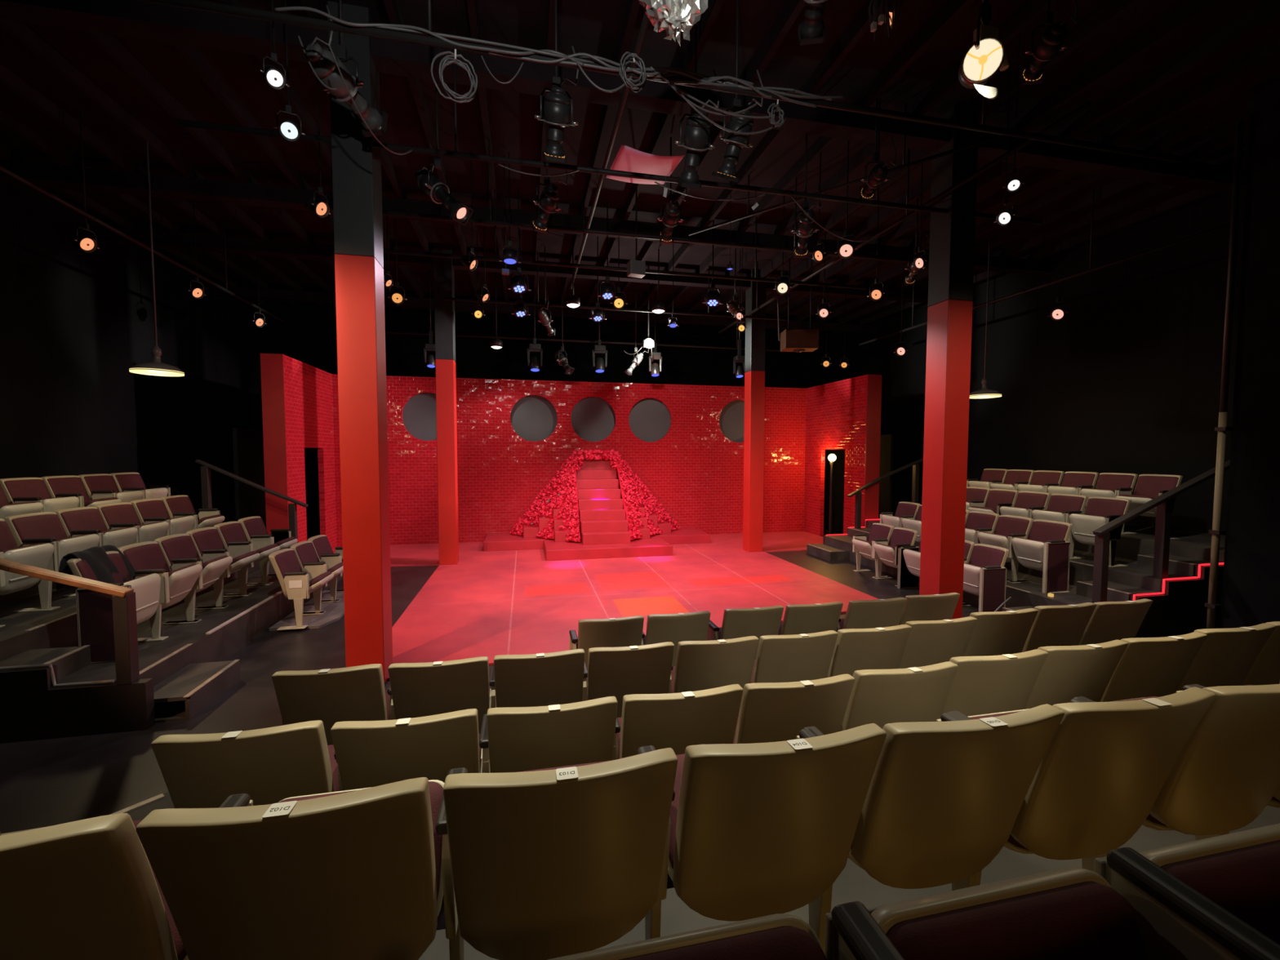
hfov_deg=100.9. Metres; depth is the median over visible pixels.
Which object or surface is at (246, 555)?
seat cushion
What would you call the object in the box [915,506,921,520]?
cushion
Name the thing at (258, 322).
spotlight
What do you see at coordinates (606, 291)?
led par
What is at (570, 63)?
cable
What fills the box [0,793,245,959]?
seat
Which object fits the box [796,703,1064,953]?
seat
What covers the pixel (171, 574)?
seat cushion
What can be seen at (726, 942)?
seat cushion
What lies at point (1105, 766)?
seat
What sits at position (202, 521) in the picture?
seat cushion
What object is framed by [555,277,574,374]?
spotlight
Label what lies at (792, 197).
cable
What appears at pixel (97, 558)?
coat
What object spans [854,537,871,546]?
seat cushion
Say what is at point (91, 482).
cushion
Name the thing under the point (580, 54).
cable
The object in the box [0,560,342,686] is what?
seating riser
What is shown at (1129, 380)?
wall
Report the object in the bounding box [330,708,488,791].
seat
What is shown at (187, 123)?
pipe
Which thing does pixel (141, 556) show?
cushion
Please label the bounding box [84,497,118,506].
seat cushion
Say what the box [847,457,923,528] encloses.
handrail
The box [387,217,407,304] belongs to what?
can
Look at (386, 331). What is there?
pipe
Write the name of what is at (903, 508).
cushion
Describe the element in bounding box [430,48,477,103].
cable coil
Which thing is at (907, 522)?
seat
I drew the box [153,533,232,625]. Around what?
seat
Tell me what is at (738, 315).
spotlight
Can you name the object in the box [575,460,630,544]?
staircase
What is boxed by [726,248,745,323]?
spotlight
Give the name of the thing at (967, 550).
cushion
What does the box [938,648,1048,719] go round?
seat
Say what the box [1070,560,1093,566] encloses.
strip
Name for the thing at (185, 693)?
step block
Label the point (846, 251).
spotlight
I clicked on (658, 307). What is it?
pendant light
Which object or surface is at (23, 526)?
cushion
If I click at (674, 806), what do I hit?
seat cushion
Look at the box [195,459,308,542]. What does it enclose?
handrail
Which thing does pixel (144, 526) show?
seat cushion
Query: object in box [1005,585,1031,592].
strip
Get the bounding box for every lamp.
[128,141,184,376]
[638,0,707,46]
[958,0,1008,99]
[969,231,1001,398]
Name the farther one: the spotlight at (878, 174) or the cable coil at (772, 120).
the spotlight at (878, 174)
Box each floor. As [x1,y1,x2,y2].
[0,528,978,833]
[126,792,1279,959]
[824,520,1225,607]
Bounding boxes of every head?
[423,270,435,368]
[527,287,542,371]
[591,283,607,373]
[648,291,662,376]
[733,323,745,377]
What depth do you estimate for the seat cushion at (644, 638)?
4.29 m
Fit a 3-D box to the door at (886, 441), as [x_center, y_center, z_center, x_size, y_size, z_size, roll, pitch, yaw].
[5.058,0.123,13.204,0.060,2.400,3.600,-1,3,-12]
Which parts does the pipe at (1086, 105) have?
drop rod, drop rod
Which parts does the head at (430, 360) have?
arm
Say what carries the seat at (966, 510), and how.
on the floor at (1191, 544)
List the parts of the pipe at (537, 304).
drop rod, drop rod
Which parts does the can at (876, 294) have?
hanging rod, hanging rod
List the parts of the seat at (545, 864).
armrest, number plate, armrest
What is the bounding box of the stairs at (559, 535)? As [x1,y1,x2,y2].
[552,508,568,542]
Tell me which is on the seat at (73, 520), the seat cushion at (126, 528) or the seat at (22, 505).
the seat cushion at (126, 528)
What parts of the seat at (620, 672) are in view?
number plate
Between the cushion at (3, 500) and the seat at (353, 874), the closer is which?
the seat at (353, 874)
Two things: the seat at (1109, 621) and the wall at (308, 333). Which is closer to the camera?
the seat at (1109, 621)
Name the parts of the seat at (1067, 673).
number plate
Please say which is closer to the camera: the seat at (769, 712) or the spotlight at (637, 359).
the seat at (769, 712)
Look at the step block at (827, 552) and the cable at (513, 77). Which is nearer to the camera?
the cable at (513, 77)
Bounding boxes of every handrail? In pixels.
[0,558,139,684]
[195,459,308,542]
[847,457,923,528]
[1092,459,1230,603]
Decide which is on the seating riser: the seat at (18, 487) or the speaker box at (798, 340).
the seat at (18, 487)
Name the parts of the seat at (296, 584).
backrest, armrest, armrest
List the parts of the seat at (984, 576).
backrest, armrest, panel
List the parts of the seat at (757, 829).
armrest, number plate, armrest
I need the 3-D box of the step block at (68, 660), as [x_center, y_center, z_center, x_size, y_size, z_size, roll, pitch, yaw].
[-4.520,1.403,3.945,0.400,0.156,0.440,-1,3,-12]
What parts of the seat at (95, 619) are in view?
backrest, panel, armrest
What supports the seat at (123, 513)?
on the seating riser
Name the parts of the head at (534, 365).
arm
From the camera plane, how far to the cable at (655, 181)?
5.00 m
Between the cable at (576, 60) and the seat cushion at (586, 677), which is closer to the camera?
the seat cushion at (586, 677)
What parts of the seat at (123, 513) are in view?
backrest, armrest, armrest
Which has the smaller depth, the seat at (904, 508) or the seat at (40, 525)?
the seat at (40, 525)
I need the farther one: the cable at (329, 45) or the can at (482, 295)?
the can at (482, 295)
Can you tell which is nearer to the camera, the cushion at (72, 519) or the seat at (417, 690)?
the seat at (417, 690)
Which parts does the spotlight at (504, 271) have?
rod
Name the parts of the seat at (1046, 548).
armrest, backrest, panel, armrest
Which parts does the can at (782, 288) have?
hanging rod, hanging rod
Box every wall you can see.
[0,182,251,523]
[247,299,844,430]
[260,353,337,548]
[332,373,806,546]
[804,374,881,535]
[844,192,1245,535]
[1220,72,1279,628]
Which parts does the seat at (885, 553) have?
armrest, armrest, backrest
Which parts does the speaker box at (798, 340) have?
hanging rod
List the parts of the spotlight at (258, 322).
hanging rod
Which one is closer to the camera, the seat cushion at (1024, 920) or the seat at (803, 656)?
the seat cushion at (1024, 920)
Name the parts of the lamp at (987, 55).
yoke knob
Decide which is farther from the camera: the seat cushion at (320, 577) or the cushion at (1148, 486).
the cushion at (1148, 486)
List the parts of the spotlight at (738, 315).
hanging rod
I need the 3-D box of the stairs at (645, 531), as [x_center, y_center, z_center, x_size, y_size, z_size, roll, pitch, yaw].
[-0.012,0.917,11.447,0.290,0.600,0.810,-1,3,-12]
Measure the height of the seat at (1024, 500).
0.830 m
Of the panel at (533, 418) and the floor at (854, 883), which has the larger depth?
the panel at (533, 418)
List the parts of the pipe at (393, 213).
drop rod, drop rod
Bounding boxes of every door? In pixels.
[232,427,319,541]
[823,434,893,533]
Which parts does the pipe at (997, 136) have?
drop rod, drop rod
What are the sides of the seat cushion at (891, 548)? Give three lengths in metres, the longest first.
0.434 x 0.381 x 0.057 m
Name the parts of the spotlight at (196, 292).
hanging rod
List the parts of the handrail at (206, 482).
post, rail, post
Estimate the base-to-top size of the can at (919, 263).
1.402 m
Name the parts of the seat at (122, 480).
backrest, armrest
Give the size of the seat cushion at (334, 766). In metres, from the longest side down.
0.438 x 0.381 x 0.057 m
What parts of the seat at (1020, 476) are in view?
backrest, armrest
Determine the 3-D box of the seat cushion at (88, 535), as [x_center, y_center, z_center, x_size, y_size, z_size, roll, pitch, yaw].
[-5.321,0.708,4.912,0.057,0.381,0.434,18,-1,-13]
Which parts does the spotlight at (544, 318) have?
drop rod, gel frame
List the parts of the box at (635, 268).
rod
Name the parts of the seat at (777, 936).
armrest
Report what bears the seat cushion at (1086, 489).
on the seat at (1107, 485)
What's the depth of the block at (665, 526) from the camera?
11.81 m
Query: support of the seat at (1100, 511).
on the floor at (1191, 544)
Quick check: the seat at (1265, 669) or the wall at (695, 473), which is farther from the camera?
the wall at (695, 473)
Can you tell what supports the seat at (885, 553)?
on the floor at (490, 604)
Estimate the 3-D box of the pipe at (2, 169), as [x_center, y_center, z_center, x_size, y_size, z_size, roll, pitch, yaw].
[-6.000,-3.366,6.252,0.048,1.103,7.900,-1,3,-12]
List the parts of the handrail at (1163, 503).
post, rail, post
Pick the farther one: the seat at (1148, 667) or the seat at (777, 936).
the seat at (1148, 667)
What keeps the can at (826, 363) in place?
hanging from the ceiling
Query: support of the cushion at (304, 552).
on the seat at (305, 552)
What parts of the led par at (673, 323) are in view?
hanging rod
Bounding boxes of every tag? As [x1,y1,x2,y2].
[662,176,667,197]
[751,186,758,209]
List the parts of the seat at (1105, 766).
armrest, armrest, backrest, number plate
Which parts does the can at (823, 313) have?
hanging rod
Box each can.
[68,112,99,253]
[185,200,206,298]
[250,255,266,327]
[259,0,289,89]
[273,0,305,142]
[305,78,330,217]
[383,180,393,287]
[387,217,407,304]
[460,150,477,271]
[471,231,484,319]
[475,203,489,302]
[610,211,627,309]
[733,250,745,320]
[736,231,746,332]
[773,195,791,294]
[812,151,829,262]
[816,231,831,318]
[822,287,831,367]
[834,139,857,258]
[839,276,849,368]
[867,196,885,301]
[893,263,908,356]
[911,162,928,269]
[994,65,1016,226]
[1003,32,1025,192]
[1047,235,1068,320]
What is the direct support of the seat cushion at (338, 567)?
on the seat at (305, 552)
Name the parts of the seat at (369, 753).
number plate, armrest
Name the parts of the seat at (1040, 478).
backrest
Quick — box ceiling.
[0,0,1279,336]
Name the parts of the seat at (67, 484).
backrest, armrest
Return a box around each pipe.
[0,164,284,322]
[136,0,1184,162]
[176,28,1042,224]
[303,138,913,262]
[382,190,867,289]
[385,286,780,351]
[443,251,786,320]
[569,12,649,288]
[688,102,1007,235]
[717,101,1091,333]
[858,189,1244,345]
[1204,119,1244,628]
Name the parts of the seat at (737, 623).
armrest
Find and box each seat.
[0,477,83,511]
[0,484,44,518]
[0,518,59,627]
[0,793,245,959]
[2,511,103,611]
[41,475,121,506]
[53,506,140,596]
[66,551,160,662]
[78,473,146,502]
[93,502,170,543]
[110,472,170,498]
[117,541,203,642]
[129,498,197,534]
[135,767,464,959]
[151,720,340,808]
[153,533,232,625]
[160,494,224,528]
[185,527,259,609]
[213,521,279,595]
[237,515,297,584]
[268,548,333,630]
[271,663,391,745]
[289,541,343,613]
[307,534,343,602]
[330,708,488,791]
[387,656,496,733]
[435,745,677,959]
[479,696,620,773]
[488,648,587,707]
[547,901,904,959]
[568,615,644,668]
[582,641,674,717]
[613,684,743,759]
[637,723,886,939]
[642,610,711,666]
[668,635,758,707]
[706,605,783,659]
[733,673,854,743]
[750,630,838,683]
[777,601,843,635]
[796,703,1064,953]
[824,846,1279,959]
[826,624,911,677]
[835,597,906,632]
[840,661,958,731]
[852,523,893,578]
[872,527,918,586]
[880,502,919,536]
[897,542,920,588]
[898,592,959,625]
[898,616,977,668]
[899,504,921,542]
[936,686,1215,890]
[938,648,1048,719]
[962,539,974,605]
[962,543,1008,612]
[964,509,969,524]
[964,511,999,543]
[964,608,1038,656]
[965,486,990,510]
[966,468,1008,488]
[968,488,1018,513]
[975,515,1033,583]
[988,469,1034,490]
[996,491,1051,532]
[1007,519,1072,593]
[1014,470,1064,508]
[1022,602,1096,652]
[1024,640,1128,709]
[1027,493,1088,558]
[1044,471,1098,506]
[1064,496,1131,567]
[1070,684,1279,871]
[1077,472,1137,533]
[1078,598,1152,645]
[1093,823,1279,959]
[1100,631,1207,702]
[1115,474,1182,539]
[1176,684,1279,840]
[1177,623,1275,690]
[1241,621,1279,685]
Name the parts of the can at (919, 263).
hanging rod, hanging rod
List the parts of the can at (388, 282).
hanging rod, hanging rod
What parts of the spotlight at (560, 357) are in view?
drop rod, gel frame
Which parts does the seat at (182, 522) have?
backrest, armrest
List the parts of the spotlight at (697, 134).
gel frame, drop rod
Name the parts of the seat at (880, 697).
number plate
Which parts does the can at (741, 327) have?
hanging rod, hanging rod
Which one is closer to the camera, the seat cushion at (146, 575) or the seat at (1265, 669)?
the seat at (1265, 669)
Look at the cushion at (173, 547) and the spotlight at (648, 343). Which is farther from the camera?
the spotlight at (648, 343)
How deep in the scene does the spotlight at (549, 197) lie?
5.44 m
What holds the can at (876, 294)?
hanging from the ceiling
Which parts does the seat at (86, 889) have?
backrest, armrest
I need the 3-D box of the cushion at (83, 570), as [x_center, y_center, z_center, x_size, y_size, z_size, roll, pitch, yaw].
[-4.496,0.874,4.440,0.172,0.458,0.452,-1,3,-12]
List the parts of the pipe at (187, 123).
drop rod, drop rod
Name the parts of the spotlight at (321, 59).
drop rod, yoke knob, gel frame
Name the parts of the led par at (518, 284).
hanging rod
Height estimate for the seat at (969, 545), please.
0.830 m
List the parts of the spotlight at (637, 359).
drop rod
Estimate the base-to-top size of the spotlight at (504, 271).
1.410 m
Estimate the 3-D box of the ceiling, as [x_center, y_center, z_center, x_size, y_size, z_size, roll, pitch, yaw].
[0.235,-3.785,5.798,16.000,0.440,17.200,-1,3,-12]
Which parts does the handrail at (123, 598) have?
rail, post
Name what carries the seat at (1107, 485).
on the floor at (1191, 544)
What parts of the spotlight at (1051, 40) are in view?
yoke knob, gel frame, drop rod, yoke knob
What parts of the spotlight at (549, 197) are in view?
gel frame, drop rod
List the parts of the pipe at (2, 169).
drop rod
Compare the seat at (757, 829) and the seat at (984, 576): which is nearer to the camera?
the seat at (757, 829)
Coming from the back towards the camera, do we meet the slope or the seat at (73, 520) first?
the slope
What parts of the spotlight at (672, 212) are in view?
gel frame, drop rod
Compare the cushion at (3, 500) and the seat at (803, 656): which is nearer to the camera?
the seat at (803, 656)
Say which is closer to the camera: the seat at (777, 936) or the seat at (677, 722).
the seat at (777, 936)
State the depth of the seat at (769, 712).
2.11 m
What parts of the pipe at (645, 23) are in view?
drop rod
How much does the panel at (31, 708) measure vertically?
0.640 m
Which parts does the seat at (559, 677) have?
armrest, number plate, armrest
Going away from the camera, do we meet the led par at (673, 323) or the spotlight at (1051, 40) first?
the spotlight at (1051, 40)
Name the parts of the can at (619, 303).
hanging rod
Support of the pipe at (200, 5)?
hanging from the ceiling
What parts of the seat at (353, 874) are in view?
armrest, number plate, armrest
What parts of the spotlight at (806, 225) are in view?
gel frame, drop rod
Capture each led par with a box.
[498,151,520,264]
[507,190,531,293]
[511,229,530,317]
[589,235,606,321]
[597,201,617,300]
[666,244,678,328]
[702,219,723,306]
[726,181,733,270]
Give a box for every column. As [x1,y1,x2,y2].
[327,0,392,682]
[433,243,458,564]
[742,268,766,551]
[919,105,978,618]
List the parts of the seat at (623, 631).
armrest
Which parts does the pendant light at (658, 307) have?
rod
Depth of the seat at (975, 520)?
7.60 m
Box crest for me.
[571,448,620,471]
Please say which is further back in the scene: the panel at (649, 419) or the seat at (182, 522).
the panel at (649, 419)
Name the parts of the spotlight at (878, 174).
gel frame, drop rod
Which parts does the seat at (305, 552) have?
backrest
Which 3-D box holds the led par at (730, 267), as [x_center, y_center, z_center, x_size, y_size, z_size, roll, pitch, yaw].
[1.132,-3.283,6.594,0.063,1.283,0.080,3,4,40]
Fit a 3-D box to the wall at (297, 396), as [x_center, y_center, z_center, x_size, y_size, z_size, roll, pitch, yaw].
[-6.336,-0.337,9.976,0.330,3.620,2.400,-1,3,-12]
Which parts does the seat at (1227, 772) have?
armrest, armrest, backrest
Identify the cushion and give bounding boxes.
[0,484,8,505]
[0,501,37,508]
[0,520,17,551]
[0,542,44,553]
[4,479,51,502]
[11,514,67,544]
[47,477,90,503]
[56,533,91,541]
[60,508,107,537]
[75,553,131,582]
[84,475,119,494]
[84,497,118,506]
[100,504,141,529]
[101,527,130,533]
[115,473,146,491]
[123,543,170,573]
[123,573,151,582]
[132,819,186,959]
[135,500,170,522]
[139,521,162,528]
[160,535,200,565]
[165,496,198,520]
[168,563,196,577]
[191,528,225,556]
[197,514,222,524]
[201,555,228,569]
[219,523,248,547]
[229,551,257,565]
[243,517,268,539]
[255,543,278,553]
[274,550,302,579]
[275,537,295,546]
[277,781,443,901]
[295,542,319,568]
[309,571,331,586]
[312,536,333,559]
[327,561,342,573]
[327,744,339,791]
[385,689,391,719]
[478,733,481,764]
[518,760,612,772]
[586,677,587,700]
[617,716,622,759]
[620,925,826,959]
[643,635,645,644]
[668,754,684,869]
[671,666,675,693]
[717,626,721,639]
[733,707,740,743]
[750,659,755,683]
[777,623,782,635]
[839,618,844,629]
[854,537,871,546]
[867,524,890,542]
[875,542,894,551]
[885,881,1146,959]
[888,528,914,547]
[894,502,917,518]
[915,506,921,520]
[964,512,995,529]
[964,542,971,557]
[965,488,987,503]
[968,545,1004,567]
[970,506,996,513]
[980,469,1005,482]
[982,532,1008,539]
[985,489,1015,511]
[994,516,1029,536]
[1004,471,1031,484]
[1013,492,1047,509]
[1017,537,1044,542]
[1027,521,1068,542]
[1030,471,1061,485]
[1046,495,1084,513]
[1061,472,1095,488]
[1084,488,1115,493]
[1084,497,1127,518]
[1095,474,1134,491]
[1117,494,1154,499]
[1133,475,1178,497]
[1160,840,1279,944]
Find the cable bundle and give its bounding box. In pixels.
[868,0,902,43]
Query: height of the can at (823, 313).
1.483 m
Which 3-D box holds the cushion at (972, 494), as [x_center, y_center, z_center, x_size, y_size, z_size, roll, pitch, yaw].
[5.540,0.374,8.772,0.172,0.458,0.452,-1,3,-12]
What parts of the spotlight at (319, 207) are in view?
hanging rod, hanging rod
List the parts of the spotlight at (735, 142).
gel frame, drop rod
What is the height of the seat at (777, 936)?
0.830 m
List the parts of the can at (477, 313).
hanging rod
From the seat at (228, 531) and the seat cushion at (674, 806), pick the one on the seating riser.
the seat at (228, 531)
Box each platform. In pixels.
[268,589,344,631]
[483,527,710,551]
[543,536,672,560]
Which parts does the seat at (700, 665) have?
number plate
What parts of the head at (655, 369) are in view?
arm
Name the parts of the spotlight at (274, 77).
hanging rod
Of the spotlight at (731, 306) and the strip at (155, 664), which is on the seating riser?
the strip at (155, 664)
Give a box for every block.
[0,644,91,679]
[153,659,239,723]
[523,524,538,537]
[538,516,549,537]
[648,514,657,528]
[657,521,671,533]
[806,543,849,561]
[847,527,891,545]
[1002,605,1034,611]
[1075,581,1158,601]
[1137,554,1210,577]
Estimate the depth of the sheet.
5.50 m
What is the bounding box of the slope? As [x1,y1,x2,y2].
[616,453,679,540]
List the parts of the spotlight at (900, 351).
hanging rod, hanging rod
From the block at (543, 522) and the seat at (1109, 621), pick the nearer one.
the seat at (1109, 621)
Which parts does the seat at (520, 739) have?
armrest, number plate, armrest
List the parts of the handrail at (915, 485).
post, rail, post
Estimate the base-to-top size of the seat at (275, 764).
0.834 m
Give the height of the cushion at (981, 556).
0.458 m
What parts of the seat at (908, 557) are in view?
armrest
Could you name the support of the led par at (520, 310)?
hanging from the ceiling
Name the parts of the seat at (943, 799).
armrest, backrest, armrest, number plate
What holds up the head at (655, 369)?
hanging from the ceiling
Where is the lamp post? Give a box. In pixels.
[827,453,835,534]
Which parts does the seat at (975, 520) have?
backrest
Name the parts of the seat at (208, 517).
backrest, armrest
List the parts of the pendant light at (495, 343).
rod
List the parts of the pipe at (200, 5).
drop rod, cable coil, drop rod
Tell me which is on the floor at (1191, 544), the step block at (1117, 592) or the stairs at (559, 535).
the step block at (1117, 592)
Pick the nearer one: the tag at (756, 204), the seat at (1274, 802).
the seat at (1274, 802)
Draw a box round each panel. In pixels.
[0,664,155,743]
[402,392,436,440]
[510,395,557,441]
[570,396,614,441]
[628,398,670,441]
[719,400,744,442]
[822,520,875,543]
[1130,564,1223,637]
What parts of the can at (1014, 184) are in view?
hanging rod, hanging rod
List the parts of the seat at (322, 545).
backrest, armrest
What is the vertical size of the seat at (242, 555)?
0.830 m
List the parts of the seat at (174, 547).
backrest, armrest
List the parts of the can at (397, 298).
hanging rod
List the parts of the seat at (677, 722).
number plate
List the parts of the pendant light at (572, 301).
rod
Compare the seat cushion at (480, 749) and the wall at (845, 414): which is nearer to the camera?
the seat cushion at (480, 749)
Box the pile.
[509,453,581,542]
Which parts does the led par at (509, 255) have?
hanging rod, hanging rod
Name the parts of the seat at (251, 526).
backrest, armrest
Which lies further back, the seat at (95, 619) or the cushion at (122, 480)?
the cushion at (122, 480)
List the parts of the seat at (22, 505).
armrest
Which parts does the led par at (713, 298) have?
hanging rod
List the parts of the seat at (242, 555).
backrest, armrest, armrest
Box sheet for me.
[605,143,684,184]
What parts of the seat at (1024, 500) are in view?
armrest, backrest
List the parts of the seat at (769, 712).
number plate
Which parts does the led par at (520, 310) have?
hanging rod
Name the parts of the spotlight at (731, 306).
drop rod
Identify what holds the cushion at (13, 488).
on the seat at (18, 487)
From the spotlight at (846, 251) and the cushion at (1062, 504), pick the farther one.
the cushion at (1062, 504)
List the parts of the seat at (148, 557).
backrest, armrest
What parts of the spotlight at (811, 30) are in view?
gel frame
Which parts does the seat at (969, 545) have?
backrest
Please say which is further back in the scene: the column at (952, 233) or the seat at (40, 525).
the column at (952, 233)
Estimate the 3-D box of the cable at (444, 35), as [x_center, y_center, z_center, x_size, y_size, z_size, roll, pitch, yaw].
[-0.077,-2.747,3.525,3.202,0.081,0.068,-1,3,-12]
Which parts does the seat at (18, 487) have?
backrest, armrest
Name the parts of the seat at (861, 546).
armrest, backrest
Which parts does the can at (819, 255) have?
hanging rod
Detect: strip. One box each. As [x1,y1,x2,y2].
[0,663,114,687]
[0,826,48,835]
[23,612,76,631]
[110,793,164,814]
[139,643,192,674]
[205,589,282,634]
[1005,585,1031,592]
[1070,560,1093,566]
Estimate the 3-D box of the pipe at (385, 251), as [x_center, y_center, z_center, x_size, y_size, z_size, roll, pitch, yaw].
[-0.102,-3.440,7.362,7.400,1.053,0.048,-1,3,-12]
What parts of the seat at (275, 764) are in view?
number plate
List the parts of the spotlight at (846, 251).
hanging rod, hanging rod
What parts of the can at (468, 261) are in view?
hanging rod, hanging rod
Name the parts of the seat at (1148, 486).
armrest, backrest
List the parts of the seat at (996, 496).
backrest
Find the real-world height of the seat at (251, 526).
0.830 m
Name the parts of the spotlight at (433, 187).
drop rod, gel frame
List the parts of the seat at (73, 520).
backrest, armrest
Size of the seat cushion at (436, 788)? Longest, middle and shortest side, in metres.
0.441 x 0.381 x 0.057 m
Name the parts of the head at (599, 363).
arm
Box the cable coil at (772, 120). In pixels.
[767,99,784,127]
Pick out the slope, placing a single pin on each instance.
(635, 494)
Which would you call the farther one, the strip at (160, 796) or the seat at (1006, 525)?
the seat at (1006, 525)
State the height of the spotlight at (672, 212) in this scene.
1.097 m
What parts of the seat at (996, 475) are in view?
backrest, armrest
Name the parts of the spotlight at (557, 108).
yoke knob, gel frame, drop rod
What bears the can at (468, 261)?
hanging from the ceiling
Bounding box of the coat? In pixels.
[56,545,137,590]
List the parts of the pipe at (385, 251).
drop rod, drop rod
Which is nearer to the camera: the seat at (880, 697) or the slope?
the seat at (880, 697)
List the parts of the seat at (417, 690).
number plate, armrest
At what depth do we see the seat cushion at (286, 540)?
6.96 m
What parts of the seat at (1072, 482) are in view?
armrest, backrest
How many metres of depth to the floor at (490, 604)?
6.57 m
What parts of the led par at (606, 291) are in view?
hanging rod, hanging rod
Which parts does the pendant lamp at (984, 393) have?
lamp shade, cord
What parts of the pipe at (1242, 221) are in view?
drop rod, drop rod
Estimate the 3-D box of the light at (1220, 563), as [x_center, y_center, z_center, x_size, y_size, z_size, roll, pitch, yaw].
[6.149,1.165,5.892,2.500,0.452,0.022,-1,3,-12]
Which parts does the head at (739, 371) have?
arm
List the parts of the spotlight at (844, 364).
hanging rod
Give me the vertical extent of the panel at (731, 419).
1.140 m
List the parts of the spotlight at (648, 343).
rod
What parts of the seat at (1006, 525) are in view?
armrest, backrest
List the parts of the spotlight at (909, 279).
gel frame, drop rod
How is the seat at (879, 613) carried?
on the floor at (490, 604)
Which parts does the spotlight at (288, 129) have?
hanging rod, hanging rod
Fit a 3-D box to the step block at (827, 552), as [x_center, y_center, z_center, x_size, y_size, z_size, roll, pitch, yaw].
[3.656,1.403,10.300,0.400,0.181,0.840,-1,3,-12]
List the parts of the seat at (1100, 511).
armrest, backrest, armrest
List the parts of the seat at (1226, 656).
number plate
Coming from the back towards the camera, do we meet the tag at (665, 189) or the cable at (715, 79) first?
the tag at (665, 189)
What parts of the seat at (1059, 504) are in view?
armrest, backrest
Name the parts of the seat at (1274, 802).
armrest, backrest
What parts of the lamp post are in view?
post, globe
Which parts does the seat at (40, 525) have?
backrest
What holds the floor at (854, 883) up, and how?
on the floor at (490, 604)
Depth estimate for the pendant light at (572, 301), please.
8.93 m
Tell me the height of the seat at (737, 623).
0.834 m
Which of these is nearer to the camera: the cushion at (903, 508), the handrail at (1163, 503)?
the handrail at (1163, 503)
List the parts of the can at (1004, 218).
hanging rod, hanging rod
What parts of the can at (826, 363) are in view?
hanging rod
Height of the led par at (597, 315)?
1.411 m
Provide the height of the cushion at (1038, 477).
0.458 m
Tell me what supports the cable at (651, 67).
hanging from the pipe at (200, 5)
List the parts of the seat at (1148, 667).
number plate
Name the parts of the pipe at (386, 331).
drop rod, drop rod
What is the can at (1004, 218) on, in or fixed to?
hanging from the ceiling
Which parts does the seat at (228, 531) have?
backrest, armrest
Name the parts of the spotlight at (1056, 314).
hanging rod, hanging rod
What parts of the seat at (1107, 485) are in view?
armrest, backrest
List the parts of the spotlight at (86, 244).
hanging rod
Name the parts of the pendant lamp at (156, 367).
cord, lamp shade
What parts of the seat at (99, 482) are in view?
backrest, armrest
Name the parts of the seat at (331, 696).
number plate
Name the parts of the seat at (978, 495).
armrest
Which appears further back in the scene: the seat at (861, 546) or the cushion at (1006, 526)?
the seat at (861, 546)
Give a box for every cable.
[274,6,584,66]
[297,35,337,90]
[327,43,412,155]
[367,22,844,98]
[480,53,524,84]
[488,51,754,85]
[497,164,579,176]
[559,61,817,107]
[567,54,795,92]
[575,58,632,92]
[648,72,832,101]
[650,66,771,118]
[654,181,764,200]
[664,77,756,115]
[671,82,786,134]
[777,297,780,341]
[791,195,906,241]
[994,596,1011,611]
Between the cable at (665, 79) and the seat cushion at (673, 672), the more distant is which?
the cable at (665, 79)
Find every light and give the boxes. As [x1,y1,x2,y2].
[490,271,502,348]
[566,240,580,307]
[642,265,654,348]
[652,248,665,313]
[826,519,879,535]
[1047,592,1053,596]
[1133,562,1223,600]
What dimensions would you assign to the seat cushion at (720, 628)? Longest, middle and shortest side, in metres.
0.437 x 0.381 x 0.057 m
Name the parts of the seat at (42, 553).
armrest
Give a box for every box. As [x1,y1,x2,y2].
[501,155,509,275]
[626,183,645,278]
[780,255,818,352]
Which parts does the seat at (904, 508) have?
armrest, backrest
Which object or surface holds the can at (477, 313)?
hanging from the ceiling
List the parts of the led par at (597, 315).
hanging rod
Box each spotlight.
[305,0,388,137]
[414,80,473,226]
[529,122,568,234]
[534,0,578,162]
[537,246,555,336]
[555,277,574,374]
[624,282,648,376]
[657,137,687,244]
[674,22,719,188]
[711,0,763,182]
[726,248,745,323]
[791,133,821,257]
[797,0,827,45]
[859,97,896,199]
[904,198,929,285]
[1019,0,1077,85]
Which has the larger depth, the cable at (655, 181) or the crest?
the crest
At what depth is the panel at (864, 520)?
10.87 m
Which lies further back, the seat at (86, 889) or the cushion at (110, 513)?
the cushion at (110, 513)
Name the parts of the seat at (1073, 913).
armrest, armrest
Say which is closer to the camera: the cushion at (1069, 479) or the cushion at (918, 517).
the cushion at (1069, 479)
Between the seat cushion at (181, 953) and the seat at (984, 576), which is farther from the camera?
the seat at (984, 576)
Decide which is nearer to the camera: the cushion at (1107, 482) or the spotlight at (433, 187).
the spotlight at (433, 187)
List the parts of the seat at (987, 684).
number plate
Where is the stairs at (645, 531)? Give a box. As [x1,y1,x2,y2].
[636,506,650,539]
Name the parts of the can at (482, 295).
hanging rod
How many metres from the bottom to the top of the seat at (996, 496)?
0.830 m

